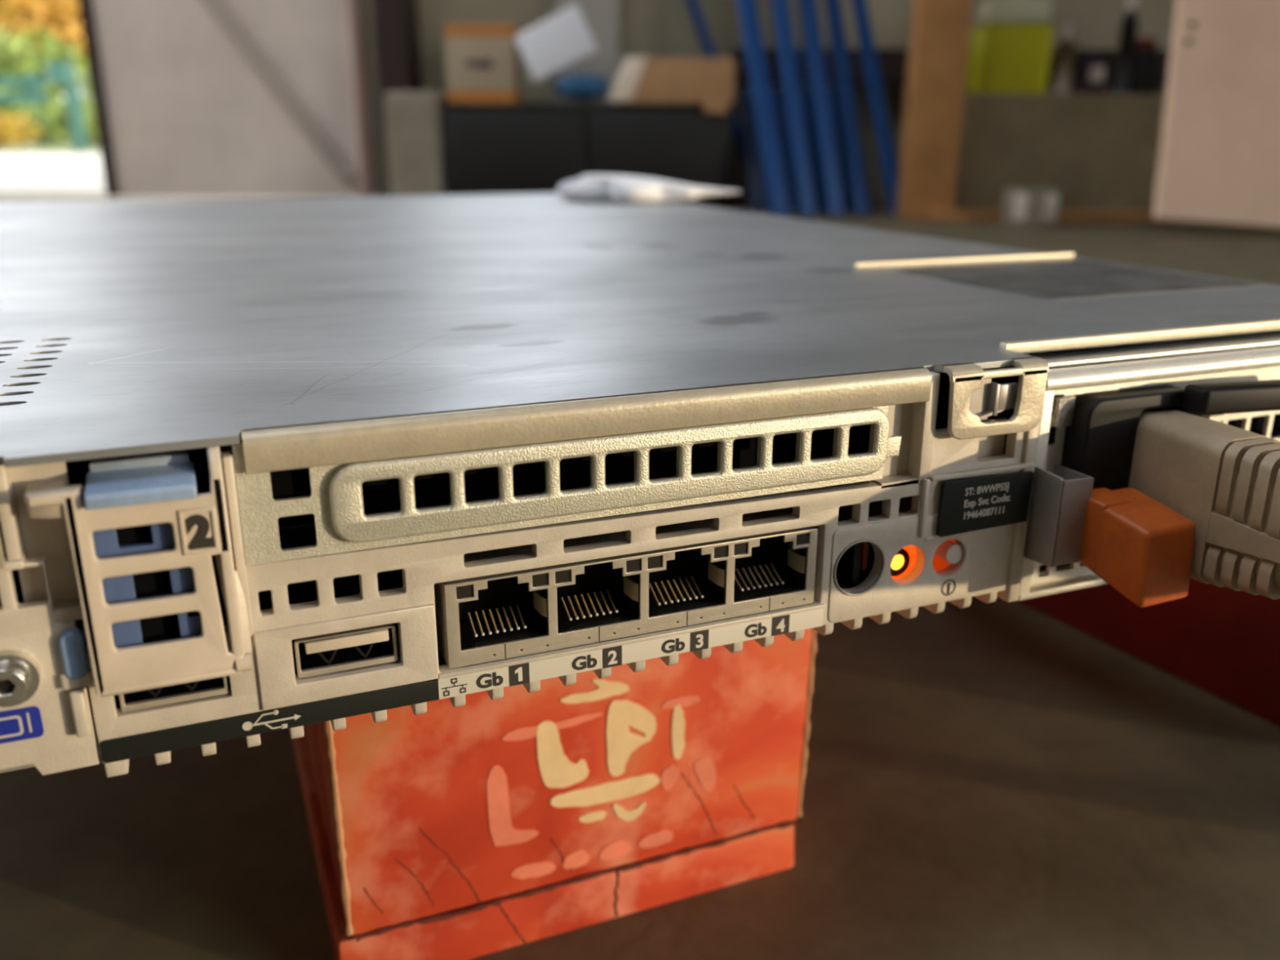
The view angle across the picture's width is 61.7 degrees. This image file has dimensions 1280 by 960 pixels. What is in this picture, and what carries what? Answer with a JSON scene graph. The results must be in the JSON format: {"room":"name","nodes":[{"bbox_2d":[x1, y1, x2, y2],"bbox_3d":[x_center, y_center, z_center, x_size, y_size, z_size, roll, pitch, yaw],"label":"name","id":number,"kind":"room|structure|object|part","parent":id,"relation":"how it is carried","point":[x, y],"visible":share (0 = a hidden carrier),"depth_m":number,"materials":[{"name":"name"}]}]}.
{"room":"workshop garage","nodes":[
{"label":"workshop garage","id":0,"kind":"room"},
{"bbox_2d":[0,191,1279,959],"bbox_3d":[-0.301,0.379,-0.508,5.800,0.100,7.200,0,18,0],"label":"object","id":1,"kind":"structure","parent":0,"point":[998,780],"depth_m":0.25,"materials":[{"name":"concrete"}]},
{"bbox_2d":[372,0,422,195],"bbox_3d":[-0.526,-1.866,2.046,0.065,2.600,0.160,0,18,0],"label":"steel post","id":2,"kind":"object","parent":1,"relation":"on","point":[396,26],"visible":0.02,"depth_m":2.28,"materials":[{"name":"black metal"}]},
{"bbox_2d":[384,91,447,195],"bbox_3d":[-0.466,-0.693,2.262,0.113,0.236,0.110,0,18,0],"label":"box","id":3,"kind":"object","parent":1,"relation":"on","point":[414,119],"visible":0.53,"depth_m":2.21,"materials":[{"name":"beige cardboard"}]},
{"bbox_2d":[292,732,800,959],"bbox_3d":[-0.049,0.058,0.306,0.099,0.014,0.201,-7,19,-22],"label":"box","id":4,"kind":"object","parent":1,"relation":"on","point":[477,930],"visible":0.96,"depth_m":0.22,"materials":[{"name":"red cardboard"}]},
{"bbox_2d":[303,627,817,935],"bbox_3d":[-0.047,0.020,0.295,0.100,0.066,0.200,-7,19,-22],"label":"lid","id":5,"kind":"object","parent":4,"relation":"on","point":[446,807],"visible":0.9,"depth_m":0.21,"materials":[{"name":"red cardboard"}]},
{"bbox_2d":[0,192,1279,777],"bbox_3d":[-0.122,-0.057,0.351,0.434,0.044,0.517,-7,19,-22],"label":"server","id":6,"kind":"object","parent":5,"relation":"on","point":[268,464],"visible":0.95,"depth_m":0.16,"materials":[{"name":"metal"}]},
{"bbox_3d":[-0.148,0.026,0.095,0.179,0.039,0.006,-7,19,-22],"label":"service panel","id":7,"kind":"part","parent":6,"relation":"part of","materials":[{"name":"beige paint"}]},
{"bbox_3d":[-0.067,0.020,0.127,0.002,0.006,0.002,-7,19,-22],"label":"slider knob","id":8,"kind":"part","parent":6,"relation":"part of","materials":[{"name":"blue plastic"}]},
{"bbox_2d":[119,675,228,711],"bbox_3d":[-0.060,0.024,0.137,0.012,0.005,0.010,-7,19,-22],"label":"socket","id":9,"kind":"object","parent":6,"relation":"attached to","point":[136,693],"depth_m":0.13,"materials":[{"name":"silver plastic"}]},
{"bbox_3d":[-0.050,0.009,0.131,0.003,0.025,0.004,-7,19,-22],"label":"latch rail","id":10,"kind":"part","parent":6,"relation":"part of","materials":[{"name":"beige paint"}]},
{"bbox_2d":[292,623,397,678],"bbox_3d":[-0.040,0.021,0.145,0.013,0.005,0.010,-7,19,-22],"label":"socket","id":11,"kind":"object","parent":6,"relation":"attached to","point":[319,651],"depth_m":0.14,"materials":[{"name":"silver plastic"}]},
{"bbox_2d":[456,584,473,599],"bbox_3d":[-0.024,0.015,0.145,0.002,0.002,0.001,-7,19,-22],"label":"light","id":12,"kind":"object","parent":6,"relation":"on","point":[463,591],"depth_m":0.14,"materials":[{"name":"black plastic"}]},
{"bbox_2d":[532,573,548,586],"bbox_3d":[-0.014,0.014,0.149,0.002,0.002,0.001,-7,19,-22],"label":"light","id":13,"kind":"object","parent":6,"relation":"on","point":[539,580],"depth_m":0.15,"materials":[{"name":"black plastic"}]},
{"bbox_2d":[0,562,1083,773],"bbox_3d":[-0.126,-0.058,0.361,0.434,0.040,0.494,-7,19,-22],"label":"metal strip","id":14,"kind":"object","parent":6,"relation":"on","point":[119,662],"depth_m":0.14,"materials":[{"name":"metal"}]},
{"bbox_2d":[555,569,570,583],"bbox_3d":[-0.011,0.013,0.150,0.002,0.002,0.001,-7,19,-22],"label":"light","id":15,"kind":"object","parent":6,"relation":"on","point":[562,576],"depth_m":0.15,"materials":[{"name":"black plastic"}]},
{"bbox_3d":[-0.001,0.009,0.154,0.142,0.041,0.006,-7,19,-22],"label":"panel","id":16,"kind":"part","parent":6,"relation":"part of","materials":[{"name":"beige paint"}]},
{"bbox_2d":[441,614,790,696],"bbox_3d":[-0.002,0.025,0.157,0.055,0.003,0.001,-7,19,-22],"label":"print","id":17,"kind":"object","parent":6,"relation":"attached to","point":[490,653],"depth_m":0.15,"materials":[{"name":"grey"}]},
{"bbox_2d":[626,558,640,572],"bbox_3d":[-0.001,0.012,0.154,0.002,0.002,0.001,-7,19,-22],"label":"light","id":18,"kind":"object","parent":6,"relation":"on","point":[633,565],"depth_m":0.15,"materials":[{"name":"black"}]},
{"bbox_3d":[-0.125,-0.078,0.352,0.434,0.001,0.501,-7,19,-22],"label":"lid","id":19,"kind":"part","parent":6,"relation":"part of","materials":[{"name":"metal"}]},
{"bbox_2d":[555,173,741,202],"bbox_3d":[0.004,-0.154,0.564,0.099,0.013,0.044,0,18,0],"label":"plastic bag","id":20,"kind":"object","parent":6,"relation":"on","point":[589,187],"visible":1,"depth_m":0.56,"materials":[{"name":"white plastic"}]},
{"bbox_2d":[647,555,662,568],"bbox_3d":[0.002,0.012,0.155,0.002,0.002,0.001,-7,19,-22],"label":"light","id":21,"kind":"object","parent":6,"relation":"on","point":[654,562],"depth_m":0.15,"materials":[{"name":"black plastic"}]},
{"bbox_2d":[714,545,728,558],"bbox_3d":[0.012,0.011,0.159,0.002,0.002,0.001,-7,19,-22],"label":"light","id":22,"kind":"object","parent":6,"relation":"on","point":[720,551],"depth_m":0.16,"materials":[{"name":"black"}]},
{"bbox_2d":[733,542,747,555],"bbox_3d":[0.015,0.010,0.160,0.002,0.002,0.001,-7,19,-22],"label":"light","id":23,"kind":"object","parent":6,"relation":"on","point":[740,548],"depth_m":0.16,"materials":[{"name":"black plastic"}]},
{"bbox_2d":[795,533,808,545],"bbox_3d":[0.025,0.009,0.164,0.002,0.002,0.001,-7,19,-22],"label":"light","id":24,"kind":"object","parent":6,"relation":"on","point":[802,539],"depth_m":0.16,"materials":[{"name":"black plastic"}]},
{"bbox_2d":[890,554,903,569],"bbox_3d":[0.042,0.013,0.176,0.003,0.003,0.001,-7,19,-22],"label":"indicator light","id":25,"kind":"object","parent":6,"relation":"on","point":[896,560],"depth_m":0.18,"materials":[{"name":"yellow plastic"}]},
{"bbox_3d":[0.071,-0.011,0.179,0.003,0.005,0.001,-7,19,-22],"label":"spangled plate","id":26,"kind":"part","parent":6,"relation":"part of","materials":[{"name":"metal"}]},
{"bbox_3d":[0.079,0.010,0.175,0.016,0.016,0.015,-7,19,-22],"label":"release lever","id":27,"kind":"part","parent":6,"relation":"part of","materials":[{"name":"orange plastic"}]},
{"bbox_3d":[0.117,-0.005,0.201,0.113,0.040,0.004,-7,19,-22],"label":"bay frame","id":28,"kind":"part","parent":6,"relation":"part of","materials":[{"name":"metal"}]},
{"bbox_2d":[1128,408,1279,599],"bbox_3d":[0.233,0.048,0.181,0.297,0.112,0.086,-2,18,-6],"label":"plug","id":29,"kind":"object","parent":6,"relation":"attached to","point":[1224,478],"visible":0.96,"depth_m":0.17,"materials":[{"name":"beige plastic"}]},
{"bbox_3d":[0.108,-0.014,0.188,0.033,0.009,0.011,-5,19,-17],"label":"pull handle","id":30,"kind":"part","parent":6,"relation":"part of","materials":[{"name":"black plastic"}]},
{"bbox_2d":[439,102,736,208],"bbox_3d":[-0.106,-0.703,2.333,0.606,0.214,0.257,0,18,0],"label":"base cabinet","id":31,"kind":"object","parent":1,"relation":"on","point":[490,148],"visible":0.68,"depth_m":2.20,"materials":[{"name":"black wood"}]},
{"bbox_2d":[444,22,521,102],"bbox_3d":[-0.329,-0.875,2.261,0.141,0.155,0.122,0,18,0],"label":"carton","id":32,"kind":"object","parent":31,"relation":"on","point":[482,59],"visible":0.83,"depth_m":2.20,"materials":[{"name":"beige"}]},
{"bbox_3d":[-0.258,-0.664,2.217,0.292,0.186,0.012,0,18,0],"label":"door","id":33,"kind":"part","parent":31,"relation":"part of","materials":[{"name":"black wood"}]},
{"bbox_2d":[514,4,597,82],"bbox_3d":[-0.172,-0.892,2.192,0.169,0.149,0.036,0,18,0],"label":"sheet","id":34,"kind":"object","parent":31,"relation":"on","point":[563,39],"visible":1,"depth_m":2.18,"materials":[{"name":"white paper"}]},
{"bbox_2d":[553,72,609,102],"bbox_3d":[-0.121,-0.816,2.227,0.116,0.058,0.086,0,18,0],"label":"plastic bag","id":35,"kind":"object","parent":31,"relation":"on","point":[584,86],"visible":1,"depth_m":2.20,"materials":[{"name":"blue plastic"}]},
{"bbox_2d":[555,0,619,103],"bbox_3d":[-0.116,-1.004,2.363,0.140,0.340,0.015,0,18,0],"label":"wall panel","id":36,"kind":"object","parent":31,"relation":"on","point":[601,17],"visible":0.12,"depth_m":2.37,"materials":[{"name":"grey"}]},
{"bbox_3d":[0.043,-0.663,2.217,0.292,0.186,0.012,0,18,0],"label":"door","id":37,"kind":"part","parent":31,"relation":"part of","materials":[{"name":"black wood"}]},
{"bbox_2d":[607,57,737,113],"bbox_3d":[0.070,-0.816,2.223,0.259,0.108,0.126,3,18,8],"label":"cardboard box","id":38,"kind":"object","parent":31,"relation":"on","point":[712,82],"visible":0.96,"depth_m":2.16,"materials":[{"name":"beige cardboard"}]},
{"bbox_2d":[686,0,746,171],"bbox_3d":[0.158,-0.962,2.413,0.282,0.666,0.026,1,18,2],"label":"bar","id":39,"kind":"object","parent":1,"relation":"on","point":[693,5],"visible":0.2,"depth_m":2.40,"materials":[{"name":"blue"}]},
{"bbox_2d":[735,0,791,217],"bbox_3d":[0.228,-0.881,2.163,0.034,0.671,0.377,-5,19,-16],"label":"bar","id":40,"kind":"object","parent":1,"relation":"on","point":[775,180],"visible":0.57,"depth_m":2.13,"materials":[{"name":"blue"}]},
{"bbox_2d":[770,0,817,217],"bbox_3d":[0.289,-0.911,2.159,0.032,0.729,0.362,-4,18,-14],"label":"bar","id":41,"kind":"object","parent":1,"relation":"on","point":[797,135],"visible":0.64,"depth_m":2.13,"materials":[{"name":"blue metal"}]},
{"bbox_2d":[739,88,874,210],"bbox_3d":[0.360,-0.717,2.324,0.284,0.250,0.143,0,18,0],"label":"steel plate","id":42,"kind":"object","parent":1,"relation":"on","point":[757,195],"visible":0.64,"depth_m":2.31,"materials":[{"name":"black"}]},
{"bbox_2d":[796,0,844,217],"bbox_3d":[0.346,-0.903,2.167,0.033,0.710,0.353,-4,18,-14],"label":"bar","id":43,"kind":"object","parent":1,"relation":"on","point":[808,14],"visible":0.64,"depth_m":2.14,"materials":[{"name":"blue"}]},
{"bbox_2d":[823,0,870,216],"bbox_3d":[0.404,-0.887,2.183,0.028,0.668,0.330,-5,19,-15],"label":"bar","id":44,"kind":"object","parent":1,"relation":"on","point":[833,10],"visible":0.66,"depth_m":2.16,"materials":[{"name":"blue"}]},
{"bbox_2d":[850,0,898,216],"bbox_3d":[0.476,-0.801,2.179,0.026,0.508,0.271,-6,19,-18],"label":"bar","id":45,"kind":"object","parent":1,"relation":"on","point":[871,69],"visible":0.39,"depth_m":2.17,"materials":[{"name":"blue metal"}]},
{"bbox_2d":[895,0,973,219],"bbox_3d":[0.561,-1.746,1.689,0.103,2.600,0.070,0,18,0],"label":"wooden post","id":46,"kind":"object","parent":1,"relation":"on","point":[940,31],"visible":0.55,"depth_m":2.00,"materials":[{"name":"orange wood"}]},
{"bbox_2d":[1000,188,1060,225],"bbox_3d":[0.714,-0.499,1.959,0.084,0.062,0.063,0,18,0],"label":"block","id":47,"kind":"object","parent":1,"relation":"on","point":[1020,206],"visible":1,"depth_m":1.93,"materials":[{"name":"grey concrete"}]},
{"bbox_2d":[953,93,1165,210],"bbox_3d":[1.108,-0.706,2.324,0.990,0.234,0.340,0,18,0],"label":"cabinet","id":48,"kind":"object","parent":1,"relation":"on","point":[1100,151],"visible":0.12,"depth_m":2.16,"materials":[{"name":"beige wood"}]},
{"bbox_2d":[965,0,1053,93],"bbox_3d":[0.751,-0.899,2.174,0.132,0.222,0.108,0,18,0],"label":"container","id":49,"kind":"object","parent":48,"relation":"on","point":[1010,47],"visible":0.91,"depth_m":2.14,"materials":[{"name":"yellow"}]},
{"bbox_2d":[1051,23,1075,93],"bbox_3d":[0.865,-0.855,2.182,0.036,0.135,0.036,0,18,0],"label":"bottle","id":50,"kind":"object","parent":48,"relation":"on","point":[1066,46],"visible":0.88,"depth_m":2.17,"materials":[{"name":"beige plastic"}]},
{"bbox_2d":[1070,52,1112,93],"bbox_3d":[0.928,-0.836,2.208,0.074,0.082,0.076,0,18,0],"label":"paint can","id":51,"kind":"object","parent":48,"relation":"on","point":[1091,72],"visible":0.84,"depth_m":2.18,"materials":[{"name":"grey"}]},
{"bbox_3d":[0.928,-0.871,2.197,0.074,0.007,0.074,0,18,0],"label":"lid","id":52,"kind":"part","parent":51,"relation":"part of","materials":[{"name":"grey metal"}]},
{"bbox_2d":[1111,0,1138,93],"bbox_3d":[0.991,-0.884,2.183,0.032,0.190,0.032,0,18,0],"label":"bottle","id":53,"kind":"object","parent":48,"relation":"on","point":[1129,25],"visible":0.88,"depth_m":2.17,"materials":[{"name":"grey"}]},
{"bbox_2d":[1128,38,1159,93],"bbox_3d":[1.038,-0.852,2.214,0.060,0.110,0.060,0,18,0],"label":"oil bottle","id":54,"kind":"object","parent":48,"relation":"on","point":[1146,56],"visible":0.74,"depth_m":2.19,"materials":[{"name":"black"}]},
{"bbox_2d":[928,210,1198,222],"bbox_3d":[0.927,-0.503,2.043,0.750,0.018,0.040,0,18,0],"label":"batten","id":55,"kind":"object","parent":1,"relation":"on","point":[933,215],"visible":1,"depth_m":2.02,"materials":[{"name":"orange wood"}]},
{"bbox_2d":[1019,577,1279,725],"bbox_3d":[0.181,0.007,0.380,0.101,0.066,0.209,-9,20,-27],"label":"box","id":56,"kind":"object","parent":1,"relation":"on","point":[1224,642],"visible":0.03,"depth_m":0.31,"materials":[{"name":"red cardboard"}]},
{"bbox_2d":[1152,0,1279,227],"bbox_3d":[1.100,-0.632,1.744,0.524,0.450,0.148,0,18,0],"label":"leaning board","id":57,"kind":"object","parent":1,"relation":"on","point":[1219,161],"visible":1,"depth_m":1.73,"materials":[{"name":"brown wood"}]},
{"bbox_2d":[361,0,1175,203],"bbox_3d":[0.967,-1.909,2.198,3.280,2.600,0.121,0,18,0],"label":"wall","id":58,"kind":"structure","parent":0,"point":[649,28],"depth_m":2.42,"materials":[{"name":"grey paint"}]},
{"bbox_2d":[78,0,375,196],"bbox_3d":[-0.935,-1.642,2.223,0.624,2.038,0.071,0,18,0],"label":"door","id":59,"kind":"structure","parent":58,"relation":"in","point":[233,98],"depth_m":2.45,"materials":[{"name":"grey metal"}]},
{"bbox_2d":[729,48,1170,86],"bbox_3d":[1.053,-0.919,2.392,1.700,0.073,0.080,0,18,0],"label":"steel rail","id":60,"kind":"object","parent":58,"relation":"attached to","point":[892,63],"visible":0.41,"depth_m":2.35,"materials":[{"name":"black metal"}]},
{"label":"outside","id":61,"kind":"structure","parent":0,"visible":0},
{"bbox_2d":[0,137,100,153],"bbox_3d":[-13.962,-10.374,32.606,52.000,0.099,51.600,0,18,0],"label":"lawn","id":62,"kind":"structure","parent":61,"point":[28,148],"depth_m":9.62,"materials":[{"name":"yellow plant"}]},
{"bbox_2d":[0,111,41,150],"bbox_3d":[-5.897,-3.114,9.520,1.061,0.383,0.761,0,18,0],"label":"bush","id":63,"kind":"object","parent":62,"relation":"on","point":[8,134],"visible":1,"depth_m":9.47,"materials":[{"name":"yellow plant"}]},
{"bbox_2d":[0,72,50,146],"bbox_3d":[-7.285,-3.921,11.352,2.100,0.740,0.060,0,18,0],"label":"fence","id":64,"kind":"object","parent":62,"relation":"on","point":[31,81],"visible":0.75,"depth_m":11.28,"materials":[{"name":"teal paint"}]},
{"bbox_3d":[-7.285,-4.188,11.266,2.100,0.100,0.040,0,18,0],"label":"rail","id":65,"kind":"part","parent":64,"relation":"part of","materials":[{"name":"teal paint"}]},
{"bbox_3d":[-7.285,-4.036,11.316,2.100,0.100,0.040,0,18,0],"label":"rail","id":66,"kind":"part","parent":64,"relation":"part of","materials":[{"name":"teal paint"}]},
{"bbox_3d":[-6.386,-3.918,11.352,0.080,0.740,0.060,0,18,0],"label":"post","id":67,"kind":"part","parent":64,"relation":"part of","materials":[{"name":"teal paint"}]},
{"bbox_2d":[0,0,59,138],"bbox_3d":[-12.893,-9.982,23.053,4.832,5.041,4.858,0,18,0],"label":"autumn tree","id":68,"kind":"object","parent":62,"relation":"on","point":[2,3],"visible":0.02,"depth_m":21.38,"materials":[{"name":"yellow plant"}]},
{"bbox_2d":[0,0,88,69],"bbox_3d":[-10.262,-7.795,19.585,2.495,3.031,2.422,0,18,0],"label":"autumn tree","id":69,"kind":"object","parent":62,"relation":"on","point":[62,18],"visible":0.3,"depth_m":18.68,"materials":[{"name":"orange plant"}]},
{"bbox_2d":[0,26,93,143],"bbox_3d":[-8.486,-5.335,14.600,2.327,1.568,1.920,0,18,0],"label":"trees","id":70,"kind":"object","parent":62,"relation":"on","point":[31,60],"visible":0.41,"depth_m":14.29,"materials":[{"name":"green plant"}]},
{"bbox_2d":[3,68,95,140],"bbox_3d":[-9.328,-5.970,16.999,1.900,1.150,1.260,0,18,0],"label":"bush","id":71,"kind":"object","parent":62,"relation":"on","point":[86,74],"visible":0.02,"depth_m":16.55,"materials":[{"name":"green plant"}]},
{"bbox_2d":[1,97,98,147],"bbox_3d":[-5.584,-3.537,10.625,1.618,0.511,0.881,0,18,0],"label":"bush","id":72,"kind":"object","parent":62,"relation":"on","point":[62,128],"visible":0.38,"depth_m":10.45,"materials":[{"name":"green plant"}]},
{"bbox_2d":[45,61,88,151],"bbox_3d":[-4.591,-2.991,8.602,0.215,0.680,0.200,0,18,0],"label":"bollard","id":73,"kind":"object","parent":62,"relation":"on","point":[64,73],"visible":1,"depth_m":8.54,"materials":[{"name":"teal paint"}]},
{"bbox_3d":[-4.539,-2.915,8.627,0.110,0.520,0.110,0,18,0],"label":"post","id":74,"kind":"part","parent":73,"relation":"part of","materials":[{"name":"teal paint"}]},
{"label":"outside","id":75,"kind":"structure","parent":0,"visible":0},
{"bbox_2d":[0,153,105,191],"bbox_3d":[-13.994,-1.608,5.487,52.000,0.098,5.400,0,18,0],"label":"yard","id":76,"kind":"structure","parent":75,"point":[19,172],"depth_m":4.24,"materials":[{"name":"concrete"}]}
]}

